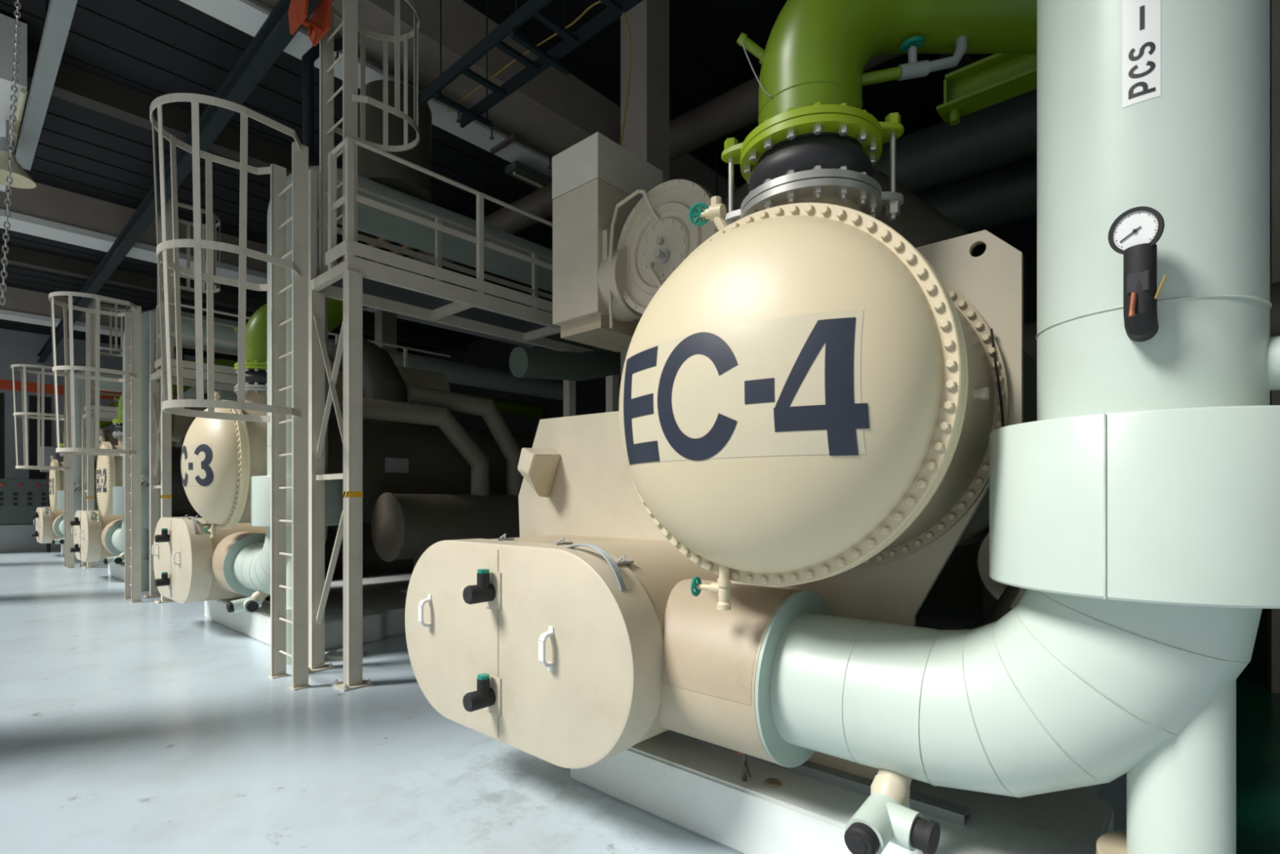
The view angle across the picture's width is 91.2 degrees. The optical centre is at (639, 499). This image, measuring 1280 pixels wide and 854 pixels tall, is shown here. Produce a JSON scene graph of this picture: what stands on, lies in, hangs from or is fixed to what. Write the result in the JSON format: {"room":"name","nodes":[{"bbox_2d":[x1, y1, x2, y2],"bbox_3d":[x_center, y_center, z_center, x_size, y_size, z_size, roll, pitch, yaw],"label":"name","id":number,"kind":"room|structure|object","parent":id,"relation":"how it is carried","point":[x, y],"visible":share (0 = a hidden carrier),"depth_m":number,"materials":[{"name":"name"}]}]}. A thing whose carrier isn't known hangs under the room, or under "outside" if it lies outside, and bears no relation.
{"room":"chiller plant room","nodes":[
{"label":"chiller plant room","id":0,"kind":"room"},
{"bbox_2d":[0,328,342,478],"bbox_3d":[-19.034,-2.025,23.574,0.200,7.350,15.800,0,0,42],"label":"wall","id":1,"kind":"structure","parent":0,"point":[16,347],"depth_m":21.37,"materials":[{"name":"paint"}]},
{"bbox_2d":[0,392,4,478],"bbox_3d":[-21.441,-2.050,20.730,0.040,3.000,0.550,0,0,42],"label":"window","id":2,"kind":"structure","parent":1,"relation":"in","point":[2,394],"depth_m":20.89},
{"bbox_2d":[28,395,51,479],"bbox_3d":[-20.674,-2.050,21.587,0.040,3.000,0.550,0,0,42],"label":"window","id":3,"kind":"structure","parent":1,"relation":"in","point":[33,400],"depth_m":21.50,"materials":[{"name":"grey glass"}]},
{"bbox_2d":[36,0,322,363],"bbox_3d":[-9.156,-4.809,11.290,30.700,0.238,0.160,0,0,42],"label":"beam","id":4,"kind":"structure","parent":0,"point":[273,36],"depth_m":7.99,"materials":[{"name":"teal metal"}]},
{"bbox_2d":[288,0,332,46],"bbox_3d":[-3.097,-4.526,5.877,0.450,0.578,0.240,0,0,42],"label":"trolley","id":5,"kind":"object","parent":4,"relation":"hanging from","point":[319,25],"visible":0.92,"depth_m":5.85,"materials":[{"name":"metal"}]},
{"bbox_2d":[0,0,994,360],"bbox_3d":[-4.712,-5.760,11.987,37.000,0.120,14.400,0,0,42],"label":"ceiling","id":6,"kind":"structure","parent":0,"point":[687,26],"depth_m":8.90,"materials":[{"name":"black metal"}]},
{"bbox_2d":[0,0,21,305],"bbox_3d":[-4.011,-3.470,3.997,0.141,4.459,0.031,0,0,-1],"label":"chain","id":7,"kind":"object","parent":6,"relation":"hanging from","point":[9,183],"visible":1,"depth_m":3.99,"materials":[{"name":"metal"}]},
{"bbox_2d":[0,13,26,191],"bbox_3d":[-8.840,-5.275,8.567,3.800,0.750,0.400,0,0,42],"label":"duct","id":8,"kind":"object","parent":6,"relation":"hanging from","point":[7,26],"visible":0.67,"depth_m":7.41,"materials":[{"name":"metal"}]},
{"bbox_2d":[0,120,35,188],"bbox_3d":[-8.183,-4.550,8.102,0.540,0.800,0.540,0,0,42],"label":"lamp","id":9,"kind":"object","parent":8,"relation":"hanging from","point":[21,179],"visible":0.85,"depth_m":8.10,"materials":[{"name":"beige metal"}]},
{"bbox_2d":[10,0,77,170],"bbox_3d":[-6.060,-5.210,6.426,7.600,0.980,0.250,0,0,42],"label":"rail","id":10,"kind":"object","parent":6,"relation":"hanging from","point":[59,15],"visible":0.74,"depth_m":7.12,"materials":[{"name":"grey metal"}]},
{"bbox_2d":[182,347,184,360],"bbox_3d":[-16.346,-4.665,22.380,0.092,2.070,0.092,0,0,19],"label":"hanger","id":11,"kind":"object","parent":6,"relation":"hanging from","point":[183,348],"visible":0.02,"depth_m":22.36,"materials":[{"name":"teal metal"}]},
{"bbox_2d":[337,235,415,265],"bbox_3d":[-5.134,-4.883,11.237,4.170,1.634,0.480,0,0,42],"label":"duct","id":12,"kind":"object","parent":6,"relation":"hanging from","point":[340,260],"visible":0.06,"depth_m":10.30,"materials":[{"name":"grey metal"}]},
{"bbox_2d":[417,0,643,128],"bbox_3d":[0.720,-4.790,4.070,7.350,1.820,0.630,0,0,42],"label":"cable tray","id":13,"kind":"object","parent":6,"relation":"hanging from","point":[615,9],"visible":1,"depth_m":5.60,"materials":[{"name":"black metal"}]},
{"bbox_2d":[446,0,631,146],"bbox_3d":[-1.063,-3.396,5.713,2.403,1.455,0.127,0,0,37],"label":"cable","id":14,"kind":"object","parent":13,"relation":"on","point":[598,2],"visible":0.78,"depth_m":5.22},
{"bbox_2d":[509,88,717,381],"bbox_3d":[1.793,-3.450,9.512,0.300,4.499,9.007,0,0,42],"label":"pipe","id":15,"kind":"object","parent":6,"relation":"hanging from","point":[524,362],"visible":0.41,"depth_m":6.46,"materials":[{"name":"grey metal"}]},
{"bbox_2d":[389,53,902,275],"bbox_3d":[-0.049,-5.020,8.358,24.790,1.360,0.420,0,0,42],"label":"pipe","id":16,"kind":"object","parent":6,"relation":"hanging from","point":[736,108],"visible":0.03,"depth_m":7.53,"materials":[{"name":"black metal"}]},
{"bbox_2d":[538,155,1036,313],"bbox_3d":[4.533,-4.725,9.360,19.290,1.950,1.100,0,0,42],"label":"pipe","id":17,"kind":"object","parent":6,"relation":"hanging from","point":[1006,194],"visible":0.02,"depth_m":8.67,"materials":[{"name":"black metal"}]},
{"bbox_2d":[872,88,1036,193],"bbox_3d":[6.919,-4.895,5.351,10.390,1.610,0.720,0,0,42],"label":"pipe","id":18,"kind":"object","parent":6,"relation":"hanging from","point":[1002,133],"visible":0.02,"depth_m":7.63,"materials":[{"name":"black metal"}]},
{"bbox_2d":[936,53,1036,125],"bbox_3d":[2.161,-4.005,3.635,0.780,3.390,0.180,0,0,42],"label":"beam","id":19,"kind":"structure","parent":6,"relation":"hanging from","point":[993,79],"depth_m":3.70,"materials":[{"name":"green metal"}]},
{"bbox_2d":[0,550,1279,853],"bbox_3d":[-5.245,1.700,11.390,37.000,0.100,16.000,0,0,42],"label":"floor","id":20,"kind":"structure","parent":0,"point":[148,726],"depth_m":3.97,"materials":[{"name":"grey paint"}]},
{"bbox_2d":[0,478,61,552],"bbox_3d":[-19.370,0.500,20.120,0.700,2.300,3.000,0,0,42],"label":"control panel","id":21,"kind":"object","parent":20,"relation":"on","point":[20,498],"visible":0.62,"depth_m":19.62,"materials":[{"name":"grey metal"}]},
{"bbox_2d":[10,364,75,568],"bbox_3d":[-14.224,-0.730,14.916,1.010,4.760,1.075,0,0,42],"label":"ladder","id":22,"kind":"object","parent":20,"relation":"on","point":[68,468],"visible":0.9,"depth_m":15.05,"materials":[{"name":"beige metal"}]},
{"bbox_2d":[40,445,56,552],"bbox_3d":[-18.489,0.000,19.568,0.150,3.300,0.350,0,0,42],"label":"column","id":23,"kind":"structure","parent":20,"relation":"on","point":[48,451],"depth_m":19.52,"materials":[{"name":"grey metal"}]},
{"bbox_2d":[61,542,64,554],"bbox_3d":[-14.690,1.495,20.016,3.420,0.310,5.320,0,0,42],"label":"plinth","id":24,"kind":"object","parent":20,"relation":"on","point":[62,544],"visible":0.04,"depth_m":18.85,"materials":[{"name":"paint"}]},
{"bbox_2d":[48,291,142,603],"bbox_3d":[-8.601,-0.730,9.893,1.010,4.760,1.075,0,0,42],"label":"ladder","id":25,"kind":"object","parent":20,"relation":"on","point":[132,373],"visible":1,"depth_m":10.05,"materials":[{"name":"beige metal"}]},
{"bbox_2d":[31,428,176,543],"bbox_3d":[-15.137,-0.520,19.713,3.202,3.719,5.667,0,0,42],"label":"chiller","id":26,"kind":"object","parent":20,"relation":"on","point":[46,517],"visible":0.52,"depth_m":17.59,"materials":[{"name":"beige paint"}]},
{"bbox_2d":[59,443,64,457],"bbox_3d":[-15.892,-1.398,17.590,0.594,0.436,0.594,0,0,-27],"label":"expansion joint","id":27,"kind":"object","parent":26,"relation":"attached to","point":[61,446],"visible":0.1,"depth_m":17.32,"materials":[{"name":"metal"}]},
{"bbox_2d":[59,400,118,444],"bbox_3d":[-12.519,-2.257,21.196,0.819,1.503,10.467,0,0,42],"label":"pipe","id":28,"kind":"object","parent":27,"relation":"on","point":[103,424],"visible":0.11,"depth_m":18.00,"materials":[{"name":"green metal"}]},
{"bbox_2d":[108,561,124,581],"bbox_3d":[-8.761,1.495,14.719,3.420,0.310,5.320,0,0,42],"label":"plinth","id":29,"kind":"object","parent":20,"relation":"on","point":[117,571],"visible":0.06,"depth_m":13.05,"materials":[{"name":"paint"}]},
{"bbox_2d":[70,392,207,561],"bbox_3d":[-9.208,-0.520,14.417,3.202,3.719,5.667,0,0,42],"label":"chiller","id":30,"kind":"object","parent":20,"relation":"on","point":[91,527],"visible":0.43,"depth_m":12.33,"materials":[{"name":"beige paint"}]},
{"bbox_2d":[112,417,122,438],"bbox_3d":[-9.963,-1.398,12.293,0.594,0.436,0.594,0,0,-27],"label":"expansion joint","id":31,"kind":"object","parent":30,"relation":"attached to","point":[118,428],"visible":0.2,"depth_m":12.04,"materials":[{"name":"metal"}]},
{"bbox_2d":[112,358,543,421],"bbox_3d":[-6.590,-2.257,15.900,0.819,1.503,10.467,0,0,42],"label":"pipe","id":32,"kind":"object","parent":31,"relation":"on","point":[504,406],"visible":0.2,"depth_m":18.61,"materials":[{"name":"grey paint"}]},
{"bbox_2d":[78,366,222,568],"bbox_3d":[-11.924,-0.780,17.303,1.080,4.861,5.280,0,0,42],"label":"access platform","id":33,"kind":"object","parent":20,"relation":"on","point":[106,413],"visible":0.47,"depth_m":15.41,"materials":[{"name":"beige metal"}]},
{"bbox_2d":[87,297,131,410],"bbox_3d":[-13.386,-3.575,15.854,0.759,2.850,0.849,0,0,42],"label":"ladder","id":34,"kind":"object","parent":33,"relation":"on","point":[92,304],"visible":0.5,"depth_m":15.60,"materials":[{"name":"beige metal"}]},
{"bbox_2d":[52,370,342,561],"bbox_3d":[-12.058,-0.964,20.654,1.682,5.229,10.661,0,0,42],"label":"pipe","id":35,"kind":"object","parent":20,"relation":"on","point":[59,526],"visible":0.25,"depth_m":16.63,"materials":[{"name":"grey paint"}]},
{"bbox_2d":[149,93,311,690],"bbox_3d":[-3.485,-0.730,5.323,1.010,4.760,1.075,0,0,42],"label":"ladder","id":36,"kind":"object","parent":20,"relation":"on","point":[277,408],"visible":1,"depth_m":5.48,"materials":[{"name":"beige metal"}]},
{"bbox_2d":[245,596,270,604],"bbox_3d":[-4.831,1.317,8.131,2.880,0.045,0.090,0,0,42],"label":"channel","id":37,"kind":"object","parent":20,"relation":"on","point":[267,600],"visible":0.21,"depth_m":8.06,"materials":[{"name":"grey metal"}]},
{"bbox_2d":[142,300,450,603],"bbox_3d":[-6.301,-0.780,12.280,1.080,4.861,5.280,0,0,42],"label":"access platform","id":38,"kind":"object","parent":20,"relation":"on","point":[160,426],"visible":0.3,"depth_m":10.60,"materials":[{"name":"beige metal"}]},
{"bbox_2d":[157,198,220,367],"bbox_3d":[-7.763,-3.575,10.830,0.759,2.850,0.849,0,0,42],"label":"ladder","id":39,"kind":"object","parent":38,"relation":"on","point":[169,204],"visible":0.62,"depth_m":10.71,"materials":[{"name":"beige metal"}]},
{"bbox_2d":[204,573,411,649],"bbox_3d":[-3.175,1.495,9.729,3.420,0.310,5.320,0,0,42],"label":"plinth","id":40,"kind":"object","parent":20,"relation":"on","point":[384,598],"visible":0.39,"depth_m":7.68,"materials":[{"name":"paint"}]},
{"bbox_2d":[103,309,563,591],"bbox_3d":[-6.129,-0.964,15.357,1.682,5.229,10.661,0,0,42],"label":"pipe","id":41,"kind":"object","parent":20,"relation":"on","point":[464,374],"visible":0.41,"depth_m":12.04,"materials":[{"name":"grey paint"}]},
{"bbox_2d":[151,337,535,604],"bbox_3d":[-3.634,-0.520,9.414,3.202,3.719,5.701,0,0,42],"label":"chiller","id":42,"kind":"object","parent":20,"relation":"on","point":[219,458],"visible":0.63,"depth_m":7.66,"materials":[{"name":"beige paint"}]},
{"bbox_2d":[234,360,266,395],"bbox_3d":[-4.377,-1.398,7.303,0.594,0.436,0.594,0,0,-27],"label":"expansion joint","id":43,"kind":"object","parent":42,"relation":"attached to","point":[255,376],"visible":0.26,"depth_m":7.05,"materials":[{"name":"rubber"}]},
{"bbox_2d":[234,297,367,367],"bbox_3d":[-1.005,-2.257,10.910,0.819,1.503,10.467,0,0,42],"label":"pipe","id":44,"kind":"object","parent":43,"relation":"on","point":[256,326],"visible":0.23,"depth_m":7.12,"materials":[{"name":"green metal"}]},
{"bbox_2d":[385,457,408,472],"bbox_3d":[-3.001,-0.420,7.737,0.005,0.180,0.300,0,0,42],"label":"name plate","id":45,"kind":"object","parent":42,"relation":"attached to","point":[392,464],"visible":1,"depth_m":7.73,"materials":[{"name":"grey metal"}]},
{"bbox_2d":[325,648,366,659],"bbox_3d":[-3.115,1.633,6.645,0.400,0.035,0.400,0,0,42],"label":"cap","id":46,"kind":"object","parent":20,"relation":"on","point":[335,654],"visible":0.56,"depth_m":6.59,"materials":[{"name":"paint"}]},
{"bbox_2d":[374,309,396,351],"bbox_3d":[-6.661,-1.695,16.410,0.400,6.690,0.400,0,0,42],"label":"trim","id":47,"kind":"structure","parent":20,"relation":"on","point":[385,322],"depth_m":16.27,"materials":[{"name":"paint"}]},
{"bbox_2d":[222,165,552,664],"bbox_3d":[-0.543,-0.964,10.367,1.682,5.229,10.661,0,0,42],"label":"pipe","id":48,"kind":"object","parent":20,"relation":"on","point":[246,563],"visible":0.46,"depth_m":6.77,"materials":[{"name":"white metal"}]},
{"bbox_2d":[358,80,431,203],"bbox_3d":[-2.848,-4.100,7.304,0.800,1.100,0.800,0,0,42],"label":"grey riser","id":49,"kind":"object","parent":48,"relation":"on","point":[372,166],"visible":0.57,"depth_m":6.97,"materials":[{"name":"grey metal"}]},
{"bbox_2d":[362,385,524,568],"bbox_3d":[-1.824,0.115,8.402,0.905,3.069,3.799,0,0,42],"label":"pipes","id":50,"kind":"object","parent":20,"relation":"on","point":[404,526],"visible":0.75,"depth_m":7.55,"materials":[{"name":"grey metal"}]},
{"bbox_2d":[308,136,618,691],"bbox_3d":[-1.185,-0.780,7.710,1.080,4.861,5.280,0,0,42],"label":"access platform","id":51,"kind":"object","parent":20,"relation":"on","point":[357,282],"visible":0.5,"depth_m":6.05,"materials":[{"name":"beige metal"}]},
{"bbox_2d":[319,0,419,275],"bbox_3d":[-2.647,-3.575,6.260,0.759,2.850,0.849,0,0,42],"label":"ladder","id":52,"kind":"object","parent":51,"relation":"on","point":[349,24],"visible":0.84,"depth_m":6.15,"materials":[{"name":"beige metal"}]},
{"bbox_2d":[620,0,669,382],"bbox_3d":[0.054,-2.025,6.703,0.370,7.350,0.370,0,0,42],"label":"column","id":53,"kind":"structure","parent":20,"relation":"on","point":[646,135],"depth_m":6.56,"materials":[{"name":"metal"}]},
{"bbox_2d":[404,169,1036,780],"bbox_3d":[1.482,-0.520,4.844,3.202,3.719,5.701,0,0,42],"label":"chiller","id":54,"kind":"object","parent":20,"relation":"on","point":[813,392],"visible":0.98,"depth_m":2.52,"materials":[{"name":"beige paint"}]},
{"bbox_2d":[517,447,559,497],"bbox_3d":[-0.697,-0.181,4.264,0.217,0.337,0.229,0,0,42],"label":"hood","id":55,"kind":"object","parent":54,"relation":"attached to","point":[540,466],"depth_m":4.22,"materials":[{"name":"beige paint"}]},
{"bbox_2d":[551,132,662,351],"bbox_3d":[-0.234,-1.975,4.993,0.562,1.410,0.744,0,0,42],"label":"upper cabinet","id":56,"kind":"object","parent":54,"relation":"attached to","point":[595,174],"visible":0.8,"depth_m":4.74,"materials":[{"name":"beige metal"}]},
{"bbox_2d":[551,132,662,199],"bbox_3d":[-0.251,-2.515,5.010,0.514,0.330,0.743,0,0,42],"label":"electrical box","id":57,"kind":"object","parent":56,"relation":"attached to","point":[596,157],"depth_m":4.74,"materials":[{"name":"beige metal"}]},
{"bbox_2d":[721,102,903,225],"bbox_3d":[0.738,-1.398,2.733,0.594,0.436,0.594,0,0,-27],"label":"expansion joint","id":58,"kind":"object","parent":54,"relation":"attached to","point":[824,145],"visible":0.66,"depth_m":2.52,"materials":[{"name":"metal"}]},
{"bbox_2d":[736,0,1036,156],"bbox_3d":[4.824,-2.102,5.633,10.568,1.192,1.555,0,0,-41],"label":"pipe","id":59,"kind":"object","parent":58,"relation":"on","point":[815,51],"visible":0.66,"depth_m":2.60,"materials":[{"name":"green metal"}]},
{"bbox_2d":[977,530,1026,608],"bbox_3d":[2.935,0.320,4.216,0.500,0.500,3.000,0,0,42],"label":"pipe","id":60,"kind":"object","parent":54,"relation":"attached to","point":[996,588],"visible":0.17,"depth_m":3.23,"materials":[{"name":"metal"}]},
{"bbox_2d":[734,750,751,781],"bbox_3d":[0.498,1.252,2.958,0.047,0.175,0.129,0,0,-25],"label":"drain cock","id":61,"kind":"object","parent":20,"relation":"on","point":[745,771],"visible":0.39,"depth_m":2.98,"materials":[{"name":"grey metal"}]},
{"bbox_2d":[764,777,782,787],"bbox_3d":[0.627,1.334,2.953,0.084,0.012,0.084,0,0,42],"label":"drain cover","id":62,"kind":"object","parent":20,"relation":"on","point":[770,782],"visible":1,"depth_m":2.94,"materials":[{"name":"metal"}]},
{"bbox_2d":[665,729,969,826],"bbox_3d":[0.285,1.317,3.561,2.880,0.045,0.090,0,0,42],"label":"base rail","id":63,"kind":"object","parent":20,"relation":"on","point":[953,812],"visible":0.4,"depth_m":2.87,"materials":[{"name":"grey metal"}]},
{"bbox_2d":[570,611,1113,853],"bbox_3d":[1.940,1.495,5.159,3.420,0.310,5.320,0,0,42],"label":"plinth","id":64,"kind":"object","parent":20,"relation":"on","point":[697,787],"visible":0.35,"depth_m":2.85,"materials":[{"name":"paint"}]},
{"bbox_2d":[977,584,1019,793],"bbox_3d":[1.718,0.882,3.013,0.446,0.916,0.060,0,0,-41],"label":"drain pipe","id":65,"kind":"object","parent":20,"relation":"on","point":[1010,593],"visible":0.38,"depth_m":3.04,"materials":[{"name":"black metal"}]},
{"bbox_2d":[754,0,1279,853],"bbox_3d":[4.573,-0.964,5.797,1.682,5.229,10.661,0,0,42],"label":"pipe","id":66,"kind":"object","parent":20,"relation":"on","point":[1137,516],"visible":0.99,"depth_m":1.76,"materials":[{"name":"white metal"}]},
{"bbox_2d":[1107,206,1167,342],"bbox_3d":[1.337,-0.601,1.682,0.123,0.332,0.145,0,0,42],"label":"pressure gauge","id":67,"kind":"object","parent":66,"relation":"attached to","point":[1135,234],"visible":1,"depth_m":1.64,"materials":[{"name":"black plastic"}]},
{"bbox_2d":[1267,0,1279,693],"bbox_3d":[5.689,-2.025,5.377,0.400,7.350,0.400,0,0,42],"label":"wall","id":68,"kind":"structure","parent":20,"relation":"on","point":[1273,614],"depth_m":5.35,"materials":[{"name":"paint"}]},
{"bbox_2d":[424,217,1267,613],"bbox_3d":[0.018,-2.025,17.282,37.000,7.350,0.200,0,0,42],"label":"wall","id":69,"kind":"structure","parent":0,"point":[590,394],"depth_m":19.67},
{"bbox_2d":[0,285,146,328],"bbox_3d":[-14.175,-5.375,20.307,0.600,0.650,14.200,0,0,42],"label":"trim","id":70,"kind":"structure","parent":69,"relation":"attached to","point":[17,300],"depth_m":17.22,"materials":[{"name":"paint"}]},
{"bbox_2d":[0,309,238,352],"bbox_3d":[-14.175,-4.990,20.307,0.700,0.120,14.200,0,0,42],"label":"trunking","id":71,"kind":"object","parent":70,"relation":"attached to","point":[4,314],"visible":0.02,"depth_m":17.49,"materials":[{"name":"grey metal"}]},
{"bbox_2d":[0,182,266,273],"bbox_3d":[-8.060,-5.375,14.844,0.600,0.650,14.200,0,0,42],"label":"beam","id":72,"kind":"structure","parent":69,"relation":"attached to","point":[43,202],"depth_m":11.81,"materials":[{"name":"metal"}]},
{"bbox_2d":[0,208,535,347],"bbox_3d":[-8.060,-4.990,14.844,0.700,0.120,14.200,0,0,42],"label":"trunking","id":73,"kind":"object","parent":72,"relation":"attached to","point":[20,223],"visible":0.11,"depth_m":12.15,"materials":[{"name":"grey metal"}]},
{"bbox_2d":[26,48,319,176],"bbox_3d":[-4.555,-5.525,11.713,0.280,0.350,14.200,0,0,42],"label":"beam","id":74,"kind":"structure","parent":69,"relation":"attached to","point":[74,85],"depth_m":8.79,"materials":[{"name":"metal"}]},
{"bbox_2d":[0,243,466,353],"bbox_3d":[-11.117,-5.525,17.575,0.280,0.350,14.200,0,0,42],"label":"beam","id":75,"kind":"structure","parent":69,"relation":"attached to","point":[15,255],"depth_m":15.76,"materials":[{"name":"metal"}]},
{"bbox_2d":[302,36,342,165],"bbox_3d":[-3.309,-4.309,6.689,0.539,1.518,0.140,0,0,-24],"label":"conduit","id":76,"kind":"object","parent":69,"relation":"hanging from","point":[308,59],"visible":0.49,"depth_m":6.59,"materials":[{"name":"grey metal"}]},
{"bbox_2d":[261,0,738,200],"bbox_3d":[-1.348,-5.375,8.848,1.240,0.650,14.200,0,0,42],"label":"beam","id":77,"kind":"structure","parent":69,"relation":"attached to","point":[554,111],"depth_m":7.79,"materials":[{"name":"metal"}]},
{"bbox_2d":[178,0,553,177],"bbox_3d":[-1.647,-4.990,9.114,0.440,0.120,14.200,0,0,42],"label":"trunking","id":78,"kind":"object","parent":77,"relation":"attached to","point":[244,15],"visible":0.33,"depth_m":7.32,"materials":[{"name":"grey metal"}]},
{"bbox_2d":[248,0,553,168],"bbox_3d":[-1.720,-4.898,8.845,0.550,0.200,14.100,0,0,42],"label":"pipe","id":79,"kind":"object","parent":78,"relation":"attached to","point":[511,138],"visible":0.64,"depth_m":8.33,"materials":[{"name":"metal"}]},
{"bbox_2d":[505,160,551,189],"bbox_3d":[-1.540,-4.819,9.421,0.250,0.222,1.000,0,0,42],"label":"ceiling light","id":80,"kind":"object","parent":78,"relation":"hanging from","point":[517,170],"visible":0.59,"depth_m":9.20,"materials":[{"name":"grey metal"}]},
{"bbox_2d":[938,53,985,72],"bbox_3d":[2.157,-5.525,5.716,0.280,0.350,14.200,0,0,42],"label":"trim","id":81,"kind":"structure","parent":69,"relation":"attached to","point":[966,60],"depth_m":7.68,"materials":[{"name":"metal"}]},
{"bbox_3d":[8.410,-2.025,-0.943,0.200,7.350,15.800,0,0,42],"label":"wall","id":82,"kind":"structure","parent":0,"visible":0},
{"bbox_2d":[1023,281,1279,362],"bbox_3d":[6.109,-1.350,3.393,8.990,0.500,0.500,0,0,42],"label":"pipe","id":83,"kind":"object","parent":82,"relation":"attached to","point":[1029,328],"visible":0.02,"depth_m":4.54,"materials":[{"name":"black metal"}]},
{"bbox_3d":[-20.809,-4.665,17.383,0.100,2.070,0.100,0,0,42],"label":"hanger","id":84,"kind":"object","parent":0,"visible":0},
{"bbox_2d":[0,378,184,399],"bbox_3d":[-18.544,-3.490,19.919,0.200,0.280,7.000,0,0,42],"label":"beam","id":85,"kind":"structure","parent":84,"relation":"hanging from","point":[7,384],"depth_m":19.50,"materials":[{"name":"red metal"}]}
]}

